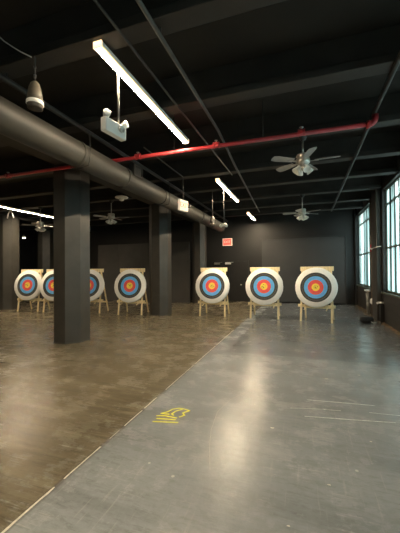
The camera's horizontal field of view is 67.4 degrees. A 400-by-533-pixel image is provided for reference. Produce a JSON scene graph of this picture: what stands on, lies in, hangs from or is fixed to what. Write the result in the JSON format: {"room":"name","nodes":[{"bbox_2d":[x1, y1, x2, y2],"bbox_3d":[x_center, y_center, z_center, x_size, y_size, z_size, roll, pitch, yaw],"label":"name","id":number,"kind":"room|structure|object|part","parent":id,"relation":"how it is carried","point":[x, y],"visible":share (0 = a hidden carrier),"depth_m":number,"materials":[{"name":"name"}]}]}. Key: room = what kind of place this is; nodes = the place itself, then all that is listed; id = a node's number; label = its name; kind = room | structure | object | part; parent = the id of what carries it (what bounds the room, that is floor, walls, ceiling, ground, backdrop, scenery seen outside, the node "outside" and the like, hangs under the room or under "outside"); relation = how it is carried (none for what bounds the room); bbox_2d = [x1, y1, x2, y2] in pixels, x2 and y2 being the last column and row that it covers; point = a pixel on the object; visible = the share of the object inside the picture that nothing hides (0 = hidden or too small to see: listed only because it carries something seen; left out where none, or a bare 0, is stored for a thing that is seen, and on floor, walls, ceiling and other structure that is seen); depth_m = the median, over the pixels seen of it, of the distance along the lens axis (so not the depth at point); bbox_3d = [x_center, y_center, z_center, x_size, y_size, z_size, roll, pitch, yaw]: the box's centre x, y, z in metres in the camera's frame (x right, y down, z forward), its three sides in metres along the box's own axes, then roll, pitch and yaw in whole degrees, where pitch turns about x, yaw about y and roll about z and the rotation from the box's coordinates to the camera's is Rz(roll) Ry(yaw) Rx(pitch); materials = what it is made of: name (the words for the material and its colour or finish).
{"room":"sports facility","nodes":[
{"label":"sports facility","id":0,"kind":"room"},
{"bbox_2d":[20,230,34,273],"bbox_3d":[-13.898,-0.407,9.271,0.300,4.350,21.100,-1,-1,19],"label":"wall","id":1,"kind":"structure","parent":0,"point":[27,245],"depth_m":18.44,"materials":[{"name":"paint"}]},
{"bbox_2d":[0,296,399,532],"bbox_3d":[-5.014,1.810,6.199,19.050,0.304,21.100,-1,-1,19],"label":"floor","id":2,"kind":"structure","parent":0,"point":[181,421],"depth_m":3.06,"materials":[{"name":"paint"}]},
{"bbox_2d":[0,215,19,309],"bbox_3d":[-7.988,-0.161,12.526,0.783,3.840,0.783,-1,-1,19],"label":"column","id":3,"kind":"structure","parent":2,"relation":"on","point":[10,227],"depth_m":12.21,"materials":[{"name":"paint"}]},
{"bbox_2d":[17,269,49,311],"bbox_3d":[-6.611,0.930,11.893,1.040,1.631,0.896,-1,-1,9],"label":"easel","id":4,"kind":"object","parent":2,"relation":"on","point":[40,271],"visible":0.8,"depth_m":11.74,"materials":[{"name":"brown wood"}]},
{"bbox_2d":[14,270,41,299],"bbox_3d":[-6.653,0.724,11.642,1.179,1.163,0.278,-1,-1,9],"label":"target","id":5,"kind":"object","parent":4,"relation":"on","point":[27,284],"visible":0.98,"depth_m":11.57,"materials":[{"name":"multicoloured paper"}]},
{"bbox_3d":[-6.232,0.935,11.632,0.058,1.605,0.263,0,-1,1],"label":"leg","id":6,"kind":"part","parent":4,"relation":"part of","materials":[{"name":"brown wood"}]},
{"bbox_2d":[38,230,53,298],"bbox_3d":[-8.734,-0.102,17.064,0.886,3.840,0.886,-1,-1,19],"label":"column","id":7,"kind":"structure","parent":2,"relation":"on","point":[46,238],"depth_m":16.70,"materials":[{"name":"paint"}]},
{"bbox_2d":[43,269,53,311],"bbox_3d":[-5.450,0.917,11.579,1.040,1.631,0.896,-1,-1,9],"label":"easel","id":8,"kind":"object","parent":2,"relation":"on","point":[47,270],"visible":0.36,"depth_m":11.39,"materials":[{"name":"brown wood"}]},
{"bbox_2d":[40,270,53,300],"bbox_3d":[-5.492,0.713,11.328,1.182,1.168,0.277,-1,-1,9],"label":"target","id":9,"kind":"object","parent":8,"relation":"on","point":[47,282],"visible":0.46,"depth_m":11.30,"materials":[{"name":"multicoloured paper"}]},
{"bbox_2d":[53,164,90,343],"bbox_3d":[-2.898,-0.268,6.782,0.762,3.840,0.762,-1,-1,19],"label":"column","id":10,"kind":"structure","parent":2,"relation":"on","point":[71,187],"depth_m":6.46,"materials":[{"name":"paint"}]},
{"bbox_2d":[90,269,108,312],"bbox_3d":[-4.043,0.903,11.307,1.040,1.631,0.896,-1,-1,9],"label":"easel","id":11,"kind":"object","parent":2,"relation":"on","point":[99,300],"visible":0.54,"depth_m":11.17,"materials":[{"name":"brown wood"}]},
{"bbox_2d":[90,270,104,300],"bbox_3d":[-4.082,0.699,11.056,1.169,1.169,0.277,-1,-1,9],"label":"target","id":12,"kind":"object","parent":11,"relation":"on","point":[97,284],"visible":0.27,"depth_m":10.95,"materials":[{"name":"multicoloured paper"}]},
{"bbox_3d":[-3.663,0.908,11.046,0.058,1.605,0.263,0,-1,1],"label":"leg","id":13,"kind":"part","parent":11,"relation":"part of","materials":[{"name":"brown wood"}]},
{"bbox_3d":[-3.632,0.932,11.436,0.053,1.570,0.519,-1,-1,15],"label":"leg","id":14,"kind":"part","parent":11,"relation":"part of","materials":[{"name":"brown wood"}]},
{"bbox_2d":[117,268,148,314],"bbox_3d":[-2.402,0.884,10.786,1.040,1.631,0.896,-1,-1,10],"label":"easel","id":15,"kind":"object","parent":2,"relation":"on","point":[142,270],"visible":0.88,"depth_m":10.64,"materials":[{"name":"brown wood"}]},
{"bbox_3d":[-2.845,0.897,10.662,0.058,1.605,0.263,-1,-1,18],"label":"leg","id":16,"kind":"part","parent":15,"relation":"part of","materials":[{"name":"brown wood"}]},
{"bbox_2d":[114,269,145,302],"bbox_3d":[-2.451,0.681,10.537,1.178,1.173,0.277,-1,-1,10],"label":"target","id":17,"kind":"object","parent":15,"relation":"on","point":[130,284],"visible":1,"depth_m":10.47,"materials":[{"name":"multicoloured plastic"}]},
{"bbox_3d":[-2.028,0.889,10.519,0.058,1.605,0.263,0,-1,2],"label":"leg","id":18,"kind":"part","parent":15,"relation":"part of","materials":[{"name":"brown wood"}]},
{"bbox_3d":[-1.990,0.913,10.908,0.053,1.570,0.519,-1,-1,16],"label":"leg","id":19,"kind":"part","parent":15,"relation":"part of","materials":[{"name":"brown wood"}]},
{"bbox_2d":[98,242,190,302],"bbox_3d":[-2.928,0.299,15.066,5.190,2.900,0.090,-1,-1,19],"label":"backstop","id":20,"kind":"object","parent":2,"relation":"on","point":[111,258],"visible":0.52,"depth_m":15.04,"materials":[{"name":"black fabric"}]},
{"bbox_2d":[149,204,171,315],"bbox_3d":[-1.405,-0.235,10.636,0.742,3.840,0.742,-1,-1,19],"label":"column","id":21,"kind":"structure","parent":2,"relation":"on","point":[160,277],"depth_m":10.32,"materials":[{"name":"paint"}]},
{"bbox_2d":[192,221,206,303],"bbox_3d":[-0.020,-0.204,14.177,0.639,3.840,0.639,-1,-1,19],"label":"column","id":22,"kind":"structure","parent":2,"relation":"on","point":[199,244],"depth_m":13.92,"materials":[{"name":"paint"}]},
{"bbox_2d":[198,268,229,316],"bbox_3d":[0.493,0.856,10.278,1.040,1.631,0.896,-1,-1,18],"label":"easel","id":23,"kind":"object","parent":2,"relation":"on","point":[224,302],"visible":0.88,"depth_m":10.13,"materials":[{"name":"brown wood"}]},
{"bbox_3d":[0.038,0.869,10.218,0.058,1.605,0.263,-1,-1,26],"label":"leg","id":24,"kind":"part","parent":23,"relation":"part of","materials":[{"name":"brown wood"}]},
{"bbox_2d":[196,269,229,303],"bbox_3d":[0.412,0.652,10.037,1.172,1.166,0.278,-1,-1,18],"label":"target","id":25,"kind":"object","parent":23,"relation":"on","point":[212,285],"visible":1,"depth_m":9.97,"materials":[{"name":"multicoloured paper"}]},
{"bbox_3d":[0.827,0.860,9.962,0.058,1.605,0.263,-1,-1,10],"label":"leg","id":26,"kind":"part","parent":23,"relation":"part of","materials":[{"name":"brown wood"}]},
{"bbox_2d":[248,267,280,319],"bbox_3d":[2.111,0.836,9.723,1.040,1.631,0.896,-1,-1,19],"label":"easel","id":27,"kind":"object","parent":2,"relation":"on","point":[252,269],"visible":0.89,"depth_m":9.59,"materials":[{"name":"brown wood"}]},
{"bbox_3d":[1.654,0.850,9.670,0.058,1.605,0.263,-1,-1,27],"label":"leg","id":28,"kind":"part","parent":27,"relation":"part of","materials":[{"name":"brown wood"}]},
{"bbox_2d":[246,268,282,304],"bbox_3d":[2.024,0.633,9.484,1.179,1.173,0.277,-1,-1,19],"label":"target","id":29,"kind":"object","parent":27,"relation":"on","point":[264,286],"visible":1,"depth_m":9.42,"materials":[{"name":"multicoloured paper"}]},
{"bbox_3d":[2.439,0.841,9.401,0.058,1.605,0.263,-1,-1,11],"label":"leg","id":30,"kind":"part","parent":27,"relation":"part of","materials":[{"name":"brown wood"}]},
{"bbox_2d":[260,234,347,304],"bbox_3d":[4.644,0.153,13.630,3.730,3.040,0.100,-1,-1,19],"label":"backstop","id":31,"kind":"object","parent":2,"relation":"on","point":[289,254],"visible":0.75,"depth_m":13.60,"materials":[{"name":"fabric"}]},
{"bbox_2d":[298,266,335,322],"bbox_3d":[3.526,0.817,9.025,1.040,1.631,0.896,-1,-1,29],"label":"easel","id":32,"kind":"object","parent":2,"relation":"on","point":[330,269],"visible":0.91,"depth_m":8.94,"materials":[{"name":"brown wood"}]},
{"bbox_3d":[3.067,0.832,9.053,0.058,1.605,0.263,-1,-1,37],"label":"leg","id":33,"kind":"part","parent":32,"relation":"part of","materials":[{"name":"brown wood"}]},
{"bbox_2d":[295,268,337,307],"bbox_3d":[3.400,0.616,8.803,1.177,1.172,0.277,-1,-1,29],"label":"target","id":34,"kind":"object","parent":32,"relation":"on","point":[314,287],"visible":1,"depth_m":8.73,"materials":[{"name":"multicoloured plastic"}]},
{"bbox_3d":[3.793,0.821,8.651,0.058,1.605,0.263,-1,-1,21],"label":"leg","id":35,"kind":"part","parent":32,"relation":"part of","materials":[{"name":"brown wood"}]},
{"bbox_2d":[364,290,370,314],"bbox_3d":[5.667,1.209,10.118,0.240,0.830,0.440,-1,-1,19],"label":"standpipe","id":36,"kind":"object","parent":2,"relation":"on","point":[367,291],"visible":0.92,"depth_m":10.08,"materials":[{"name":"metal"}]},
{"bbox_2d":[360,316,376,323],"bbox_3d":[4.785,1.514,8.504,0.422,0.200,0.252,0,-1,-1],"label":"duffel bag","id":37,"kind":"object","parent":2,"relation":"on","point":[366,319],"visible":1,"depth_m":8.46,"materials":[{"name":"black fabric"}]},
{"bbox_2d":[0,0,399,184],"bbox_3d":[-5.050,-2.837,6.254,19.050,0.300,21.100,-1,-1,19],"label":"ceiling","id":38,"kind":"structure","parent":0,"point":[286,25],"depth_m":4.00,"materials":[{"name":"paint"}]},
{"bbox_2d":[0,37,31,57],"bbox_3d":[-2.137,-2.512,3.337,0.603,0.467,0.065,-1,-1,6],"label":"cable","id":39,"kind":"object","parent":38,"relation":"hanging from","point":[0,37],"visible":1,"depth_m":3.32,"materials":[{"name":"black plastic"}]},
{"bbox_2d":[0,100,378,178],"bbox_3d":[-3.089,-2.345,6.369,12.074,0.714,0.108,-1,-1,19],"label":"pipe","id":40,"kind":"object","parent":38,"relation":"hanging from","point":[375,116],"visible":1,"depth_m":5.08,"materials":[{"name":"red metal"}]},
{"bbox_2d":[219,187,227,226],"bbox_3d":[0.648,-1.616,8.163,0.240,1.108,0.107,-1,-1,19],"label":"emergency light","id":41,"kind":"object","parent":38,"relation":"hanging from","point":[223,223],"visible":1,"depth_m":8.15,"materials":[{"name":"white plastic"}]},
{"bbox_2d":[35,209,369,304],"bbox_3d":[-1.512,-0.426,16.014,18.750,4.350,0.300,-1,-1,19],"label":"wall","id":42,"kind":"structure","parent":0,"point":[245,233],"depth_m":14.61,"materials":[{"name":"paint"}]},
{"bbox_2d":[0,210,95,231],"bbox_3d":[-9.610,-2.378,7.816,0.500,0.510,20.500,-1,-1,19],"label":"trim","id":43,"kind":"structure","parent":42,"relation":"attached to","point":[47,220],"depth_m":13.51,"materials":[{"name":"paint"}]},
{"bbox_2d":[0,134,193,221],"bbox_3d":[-3.179,-2.455,5.608,0.500,0.510,20.500,-1,-1,19],"label":"trim","id":44,"kind":"structure","parent":42,"relation":"attached to","point":[3,139],"depth_m":6.27,"materials":[{"name":"paint"}]},
{"bbox_2d":[115,192,127,200],"bbox_3d":[-2.281,-2.039,8.732,0.380,0.273,0.380,-1,-1,19],"label":"dome light","id":45,"kind":"object","parent":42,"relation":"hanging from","point":[121,197],"visible":1,"depth_m":8.66,"materials":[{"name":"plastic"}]},
{"bbox_3d":[-2.281,-2.030,8.732,0.380,0.080,0.380,-1,-1,19],"label":"dish","id":46,"kind":"part","parent":45,"relation":"part of","materials":[{"name":"white plastic"}]},
{"bbox_2d":[223,238,231,245],"bbox_3d":[1.354,-1.207,14.824,0.480,0.360,0.082,-1,-1,19],"label":"exit sign","id":47,"kind":"object","parent":42,"relation":"attached to","point":[227,241],"visible":1,"depth_m":14.78,"materials":[{"name":"red plastic"}]},
{"bbox_2d":[210,260,248,301],"bbox_3d":[1.427,0.706,14.725,1.920,2.010,0.210,-1,-1,19],"label":"door","id":48,"kind":"structure","parent":42,"relation":"in","point":[237,272],"depth_m":14.65,"materials":[{"name":"paint"}]},
{"bbox_2d":[357,155,399,331],"bbox_3d":[3.622,-0.615,3.256,0.350,4.350,20.500,-1,-1,19],"label":"wall","id":49,"kind":"structure","parent":0,"point":[391,304],"depth_m":8.70,"materials":[{"name":"paint"}]},
{"bbox_2d":[0,205,52,217],"bbox_3d":[-6.620,-2.113,11.587,0.104,0.074,2.460,-1,-1,19],"label":"strip light","id":50,"kind":"object","parent":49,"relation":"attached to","point":[2,206],"visible":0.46,"depth_m":11.37,"materials":[{"name":"white plastic"}]},
{"bbox_2d":[26,56,43,111],"bbox_3d":[-1.805,-2.060,3.282,0.176,0.675,0.176,-1,-1,19],"label":"pendant light","id":51,"kind":"object","parent":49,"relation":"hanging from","point":[34,100],"visible":1,"depth_m":3.23,"materials":[{"name":"metal"}]},
{"bbox_2d":[26,101,42,111],"bbox_3d":[-1.803,-1.745,3.278,0.164,0.045,0.164,-1,-1,19],"label":"grille","id":52,"kind":"object","parent":51,"relation":"attached to","point":[36,106],"depth_m":3.24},
{"bbox_3d":[-1.806,-2.203,3.284,0.030,0.390,0.030,0,-1,-4],"label":"cord","id":53,"kind":"part","parent":51,"relation":"part of","materials":[{"name":"black plastic"}]},
{"bbox_2d":[22,207,53,231],"bbox_3d":[-5.828,-1.729,11.030,1.108,0.892,1.149,-1,-1,14],"label":"ceiling fan","id":54,"kind":"object","parent":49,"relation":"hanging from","point":[40,224],"visible":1,"depth_m":10.97,"materials":[{"name":"silver metal"}]},
{"bbox_2d":[93,200,119,223],"bbox_3d":[-2.924,-1.814,10.046,1.108,0.792,1.149,0,-1,-1],"label":"ceiling fan","id":55,"kind":"object","parent":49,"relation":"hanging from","point":[111,216],"visible":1,"depth_m":9.97,"materials":[{"name":"silver metal"}]},
{"bbox_2d":[0,0,285,82],"bbox_3d":[-5.701,-2.475,4.730,18.200,0.450,0.220,-1,-1,19],"label":"beam","id":56,"kind":"structure","parent":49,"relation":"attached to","point":[69,35],"depth_m":3.09,"materials":[{"name":"paint"}]},
{"bbox_2d":[93,40,188,143],"bbox_3d":[-0.623,-1.855,4.196,0.170,0.857,2.460,-1,-1,19],"label":"strip light","id":57,"kind":"object","parent":56,"relation":"attached to","point":[99,46],"depth_m":3.37,"materials":[{"name":"white plastic"}]},
{"bbox_3d":[-0.933,-1.819,3.292,0.119,0.770,0.374,-1,-1,27],"label":"emergency light","id":58,"kind":"part","parent":57,"relation":"part of","materials":[{"name":"white plastic"}]},
{"bbox_2d":[93,0,231,174],"bbox_3d":[-1.314,-2.299,1.371,0.052,0.027,12.700,-1,-1,19],"label":"conduit","id":59,"kind":"object","parent":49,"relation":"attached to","point":[101,8],"visible":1,"depth_m":3.42,"materials":[{"name":"grey metal"}]},
{"bbox_2d":[143,146,182,176],"bbox_3d":[-0.749,-2.252,6.595,0.025,0.025,1.950,-1,-1,19],"label":"conduit","id":60,"kind":"object","parent":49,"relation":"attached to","point":[143,146],"visible":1,"depth_m":6.51,"materials":[{"name":"black metal"}]},
{"bbox_2d":[178,178,190,211],"bbox_3d":[-0.394,-1.808,7.558,0.100,0.838,0.457,-1,-1,33],"label":"exit sign","id":61,"kind":"object","parent":60,"relation":"hanging from","point":[183,205],"visible":1,"depth_m":7.49,"materials":[{"name":"beige plastic"}]},
{"bbox_2d":[20,201,362,230],"bbox_3d":[-2.339,-2.387,14.518,18.200,0.450,0.220,-1,-1,19],"label":"beam","id":62,"kind":"structure","parent":49,"relation":"attached to","point":[353,204],"depth_m":12.83,"materials":[{"name":"paint"}]},
{"bbox_2d":[20,190,370,225],"bbox_3d":[-2.810,-2.399,13.147,18.200,0.450,0.220,-1,-1,19],"label":"beam","id":63,"kind":"structure","parent":49,"relation":"attached to","point":[363,195],"depth_m":11.26,"materials":[{"name":"paint"}]},
{"bbox_2d":[135,0,259,211],"bbox_3d":[-0.251,-2.254,3.492,0.230,0.106,17.404,-1,-1,18],"label":"pipe","id":64,"kind":"object","parent":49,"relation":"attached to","point":[139,2],"visible":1,"depth_m":3.42,"materials":[{"name":"grey metal"}]},
{"bbox_2d":[0,155,397,211],"bbox_3d":[-3.778,-2.425,10.328,18.200,0.450,0.220,-1,-1,19],"label":"beam","id":65,"kind":"structure","parent":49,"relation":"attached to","point":[387,165],"depth_m":8.43,"materials":[{"name":"paint"}]},
{"bbox_2d":[0,96,224,231],"bbox_3d":[-2.135,-1.897,4.504,0.434,0.567,18.900,-1,-1,19],"label":"air duct","id":66,"kind":"object","parent":65,"relation":"hanging from","point":[18,124],"visible":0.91,"depth_m":4.77,"materials":[{"name":"metal"}]},
{"bbox_3d":[-1.296,-1.996,6.310,0.015,0.240,0.340,-1,-1,19],"label":"grille frame","id":67,"kind":"part","parent":66,"relation":"part of","materials":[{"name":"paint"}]},
{"bbox_2d":[0,73,227,221],"bbox_3d":[-1.889,-2.242,4.740,0.072,0.156,19.500,-1,-1,19],"label":"pipe","id":68,"kind":"object","parent":65,"relation":"attached to","point":[4,78],"visible":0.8,"depth_m":4.88,"materials":[{"name":"black metal"}]},
{"bbox_2d":[215,178,238,201],"bbox_3d":[0.848,-2.204,8.827,0.104,0.074,2.490,-1,-1,19],"label":"strip light","id":69,"kind":"object","parent":65,"relation":"attached to","point":[217,180],"visible":1,"depth_m":8.47,"materials":[{"name":"white plastic"}]},
{"bbox_2d":[0,24,399,146],"bbox_3d":[-5.240,-2.463,6.073,18.200,0.450,0.220,-1,-1,19],"label":"beam","id":70,"kind":"structure","parent":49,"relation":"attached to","point":[374,52],"depth_m":3.98,"materials":[{"name":"paint"}]},
{"bbox_2d":[0,92,399,180],"bbox_3d":[-4.737,-2.450,7.538,18.200,0.450,0.220,-1,-1,19],"label":"beam","id":71,"kind":"structure","parent":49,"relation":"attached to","point":[360,110],"depth_m":5.54,"materials":[{"name":"paint"}]},
{"bbox_2d":[0,130,399,199],"bbox_3d":[-4.240,-2.437,8.985,18.200,0.450,0.220,-1,-1,19],"label":"beam","id":72,"kind":"structure","parent":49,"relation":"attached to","point":[385,144],"depth_m":7.07,"materials":[{"name":"paint"}]},
{"bbox_2d":[24,175,381,217],"bbox_3d":[-3.298,-2.412,11.728,18.200,0.450,0.220,-1,-1,19],"label":"beam","id":73,"kind":"structure","parent":49,"relation":"attached to","point":[372,182],"depth_m":9.83,"materials":[{"name":"paint"}]},
{"bbox_2d":[210,191,215,226],"bbox_3d":[0.369,-1.772,8.898,0.176,1.155,0.176,-1,-1,19],"label":"speaker","id":74,"kind":"object","parent":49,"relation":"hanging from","point":[212,220],"visible":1,"depth_m":8.85},
{"bbox_2d":[283,194,316,220],"bbox_3d":[3.276,-1.864,9.497,1.108,0.802,1.149,0,-1,-21],"label":"ceiling fan","id":75,"kind":"object","parent":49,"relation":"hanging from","point":[302,211],"visible":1,"depth_m":9.43,"materials":[{"name":"silver metal"}]},
{"bbox_2d":[271,135,339,175],"bbox_3d":[1.855,-1.962,5.268,1.108,0.682,1.149,-1,-1,22],"label":"ceiling fan","id":76,"kind":"object","parent":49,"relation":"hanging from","point":[303,160],"visible":0.98,"depth_m":5.22,"materials":[{"name":"silver metal"}]},
{"bbox_3d":[1.430,-1.851,5.188,0.410,0.042,0.148,0,-1,-14],"label":"blade","id":77,"kind":"part","parent":76,"relation":"part of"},
{"bbox_3d":[1.604,-1.847,5.618,0.148,0.042,0.410,0,-1,-32],"label":"blade","id":78,"kind":"part","parent":76,"relation":"part of","materials":[{"name":"grey wood"}]},
{"bbox_3d":[1.689,-1.697,5.257,0.143,0.155,0.129,-1,-1,22],"label":"lamp shade","id":79,"kind":"part","parent":76,"relation":"part of","materials":[{"name":"white glass"}]},
{"bbox_3d":[1.839,-1.700,5.156,0.129,0.155,0.143,-1,-1,22],"label":"lamp shade","id":80,"kind":"part","parent":76,"relation":"part of","materials":[{"name":"white glass"}]},
{"bbox_3d":[1.786,-1.857,4.889,0.148,0.042,0.410,0,-1,4],"label":"blade","id":81,"kind":"part","parent":76,"relation":"part of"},
{"bbox_3d":[2.180,-1.857,5.136,0.410,0.042,0.148,-1,-1,22],"label":"blade","id":82,"kind":"part","parent":76,"relation":"part of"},
{"bbox_2d":[354,209,357,304],"bbox_3d":[6.720,-0.527,12.923,0.070,4.350,0.200,-1,-1,19],"label":"trim","id":83,"kind":"structure","parent":49,"relation":"attached to","point":[355,210],"depth_m":12.84,"materials":[{"name":"paint"}]},
{"bbox_2d":[356,206,370,289],"bbox_3d":[6.285,-0.701,11.409,0.195,3.010,3.310,-1,-1,19],"label":"window","id":84,"kind":"structure","parent":49,"relation":"in","point":[364,216],"depth_m":11.76,"materials":[{"name":"glass"}]},
{"bbox_3d":[6.266,0.779,11.402,0.130,0.050,3.310,-1,-1,19],"label":"sill","id":85,"kind":"part","parent":84,"relation":"part of","materials":[{"name":"metal"}]},
{"bbox_2d":[331,51,399,211],"bbox_3d":[2.188,-2.299,3.234,0.098,0.061,18.500,-1,-1,19],"label":"pipe","id":86,"kind":"object","parent":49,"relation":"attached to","point":[397,61],"visible":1,"depth_m":4.29,"materials":[{"name":"grey metal"}]},
{"bbox_2d":[369,197,371,315],"bbox_3d":[5.627,-0.319,9.840,0.119,3.880,0.221,-1,-1,19],"label":"riser pipe","id":87,"kind":"object","parent":49,"relation":"attached to","point":[370,197],"visible":0.53,"depth_m":9.80,"materials":[{"name":"metal"}]},
{"bbox_2d":[371,189,381,320],"bbox_3d":[5.401,-0.560,9.189,0.140,4.350,0.680,-1,-1,19],"label":"column","id":88,"kind":"structure","parent":49,"relation":"attached to","point":[375,194],"depth_m":8.90,"materials":[{"name":"paint"}]},
{"bbox_2d":[376,302,384,321],"bbox_3d":[5.223,1.316,8.694,0.198,0.589,0.240,-1,-1,19],"label":"spigot","id":89,"kind":"object","parent":49,"relation":"attached to","point":[381,306],"visible":1,"depth_m":8.64,"materials":[{"name":"metal"}]},
{"bbox_2d":[381,176,399,298],"bbox_3d":[4.949,-0.736,7.517,0.195,3.010,2.580,-1,-1,19],"label":"window","id":90,"kind":"structure","parent":49,"relation":"in","point":[392,264],"depth_m":8.08,"materials":[{"name":"glass"}]},
{"bbox_3d":[4.929,0.744,7.510,0.130,0.050,2.580,-1,-1,19],"label":"sill","id":91,"kind":"part","parent":90,"relation":"part of","materials":[{"name":"metal"}]},
{"bbox_3d":[5.008,-0.762,7.497,0.008,2.870,2.520,-1,-1,19],"label":"pane","id":92,"kind":"part","parent":90,"relation":"part of","materials":[{"name":"clear glass"}]}
]}

